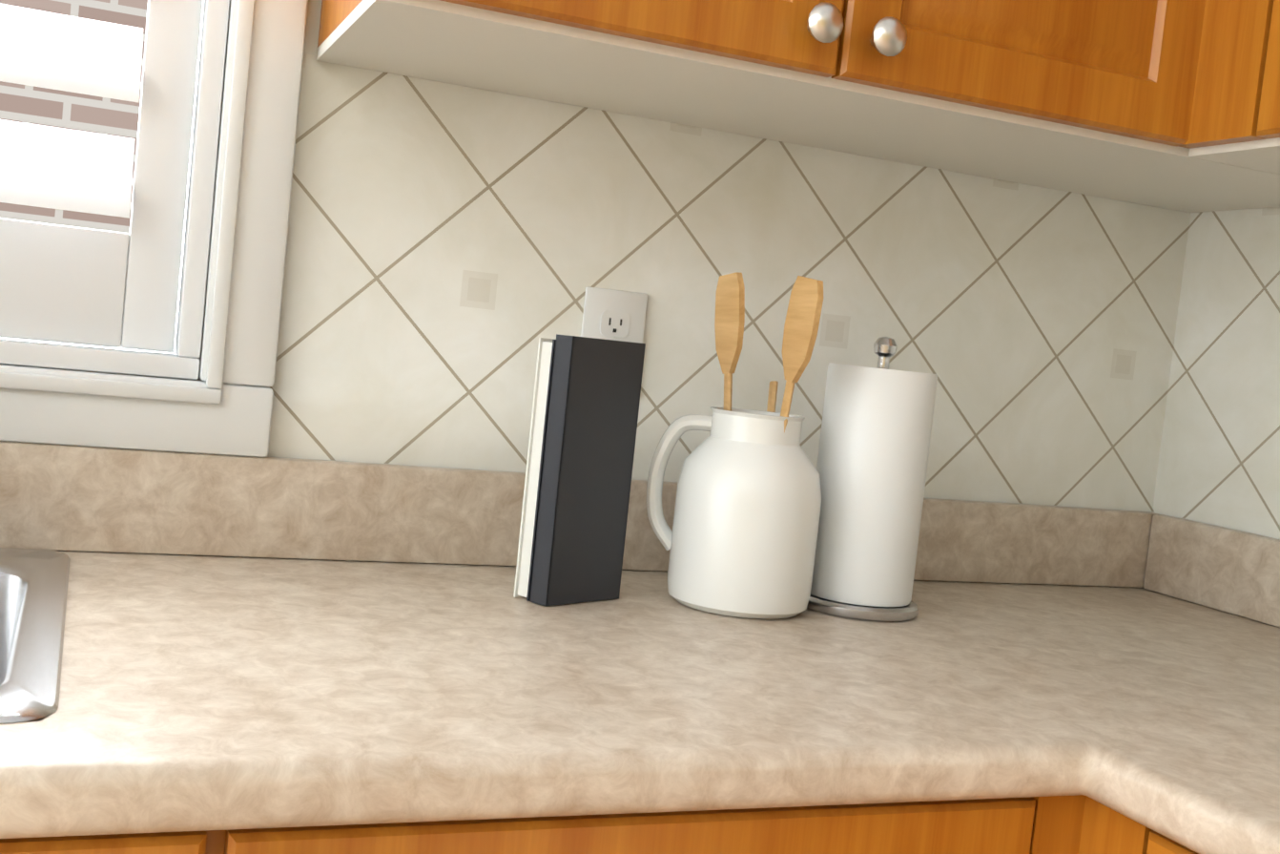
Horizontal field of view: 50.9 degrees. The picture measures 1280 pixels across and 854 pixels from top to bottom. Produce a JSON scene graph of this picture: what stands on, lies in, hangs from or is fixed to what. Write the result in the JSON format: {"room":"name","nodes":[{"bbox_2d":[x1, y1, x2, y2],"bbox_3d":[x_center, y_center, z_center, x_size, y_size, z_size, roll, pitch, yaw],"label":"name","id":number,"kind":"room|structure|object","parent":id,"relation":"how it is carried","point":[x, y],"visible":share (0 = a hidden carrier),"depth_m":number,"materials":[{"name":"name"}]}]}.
{"room":"kitchen","nodes":[
{"label":"kitchen","id":0,"kind":"room"},
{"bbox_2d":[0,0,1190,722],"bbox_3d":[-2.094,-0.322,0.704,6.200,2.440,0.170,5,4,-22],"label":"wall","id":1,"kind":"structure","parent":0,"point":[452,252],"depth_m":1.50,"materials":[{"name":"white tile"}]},
{"bbox_2d":[0,75,196,352],"bbox_3d":[-0.844,-0.587,1.236,0.898,0.998,0.065,5,4,-22],"label":"window unit","id":2,"kind":"structure","parent":1,"relation":"in","point":[120,346],"depth_m":1.37,"materials":[{"name":"white"}]},
{"bbox_2d":[0,0,229,379],"bbox_3d":[-0.805,-0.577,1.139,0.898,0.998,0.084,5,4,-22],"label":"window","id":3,"kind":"structure","parent":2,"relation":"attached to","point":[142,285],"depth_m":1.28,"materials":[{"name":"white"}]},
{"bbox_2d":[0,0,308,457],"bbox_3d":[-0.789,-0.573,1.099,1.040,1.140,0.030,5,4,-22],"label":"window","id":4,"kind":"structure","parent":1,"relation":"in","point":[223,405],"depth_m":1.29,"materials":[{"name":"white"}]},
{"bbox_2d":[580,286,647,343],"bbox_3d":[-0.030,-0.091,1.469,0.072,0.116,0.008,5,4,-22],"label":"electrical outlet","id":5,"kind":"object","parent":1,"relation":"attached to","point":[613,315],"visible":0.6,"depth_m":1.46,"materials":[{"name":"white plastic"}]},
{"bbox_2d":[316,0,1279,183],"bbox_3d":[0.174,-0.693,1.273,0.820,0.743,0.406,5,4,-22],"label":"upper cabinet","id":6,"kind":"object","parent":1,"relation":"attached to","point":[1170,104],"depth_m":1.26,"materials":[{"name":"brown wood"}]},
{"bbox_2d":[1143,206,1279,588],"bbox_3d":[1.338,0.067,0.210,0.001,2.440,3.990,5,4,-22],"label":"wall","id":7,"kind":"structure","parent":0,"point":[1219,461],"depth_m":1.69,"materials":[{"name":"white tile"}]},
{"bbox_2d":[1251,0,1279,148],"bbox_3d":[0.901,-0.597,0.954,0.327,0.743,0.938,5,4,-22],"label":"upper cabinet","id":8,"kind":"object","parent":7,"relation":"attached to","point":[1266,124],"depth_m":1.25,"materials":[{"name":"brown wood"}]},
{"bbox_3d":[-1.245,1.178,-1.598,6.220,0.080,5.600,5,4,-22],"label":"floor","id":9,"kind":"structure","parent":0,"visible":0},
{"bbox_2d":[0,441,1279,853],"bbox_3d":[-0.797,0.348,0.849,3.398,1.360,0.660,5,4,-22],"label":"base cabinet","id":10,"kind":"object","parent":9,"relation":"on","point":[212,653],"depth_m":0.99,"materials":[{"name":"brown wood"}]},
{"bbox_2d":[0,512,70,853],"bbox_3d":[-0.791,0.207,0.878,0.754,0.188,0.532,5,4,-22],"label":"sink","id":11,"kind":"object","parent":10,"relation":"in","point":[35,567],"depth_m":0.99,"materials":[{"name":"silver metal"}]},
{"bbox_2d":[513,333,645,605],"bbox_3d":[-0.057,0.040,1.285,0.044,0.250,0.100,9,5,41],"label":"books","id":12,"kind":"object","parent":10,"relation":"on","point":[579,464],"visible":1,"depth_m":1.26,"materials":[{"name":"black paper"}]},
{"bbox_2d":[646,271,823,619],"bbox_3d":[0.107,0.014,1.329,0.162,0.330,0.152,5,4,-22],"label":"pitcher","id":13,"kind":"object","parent":10,"relation":"on","point":[740,539],"visible":0.98,"depth_m":1.29,"materials":[{"name":"white ceramic"}]},
{"bbox_2d":[806,336,937,620],"bbox_3d":[0.239,0.048,1.391,0.128,0.283,0.128,5,4,-22],"label":"paper towel holder","id":14,"kind":"object","parent":10,"relation":"on","point":[876,430],"visible":0.94,"depth_m":1.34,"materials":[{"name":"white paper"}]},
{"bbox_2d":[1083,594,1279,853],"bbox_3d":[0.683,0.682,0.816,0.650,1.008,0.576,5,4,-22],"label":"base cabinet","id":15,"kind":"object","parent":9,"relation":"on","point":[1187,756],"depth_m":1.03,"materials":[{"name":"brown wood"}]},
{"label":"outside","id":16,"kind":"structure","parent":0,"visible":0},
{"bbox_2d":[0,0,147,234],"bbox_3d":[-1.592,-3.273,3.978,15.000,10.000,0.001,5,4,-22],"label":"brick wall","id":17,"kind":"structure","parent":16,"point":[62,109],"depth_m":4.16,"materials":[{"name":"brick"}]}
]}

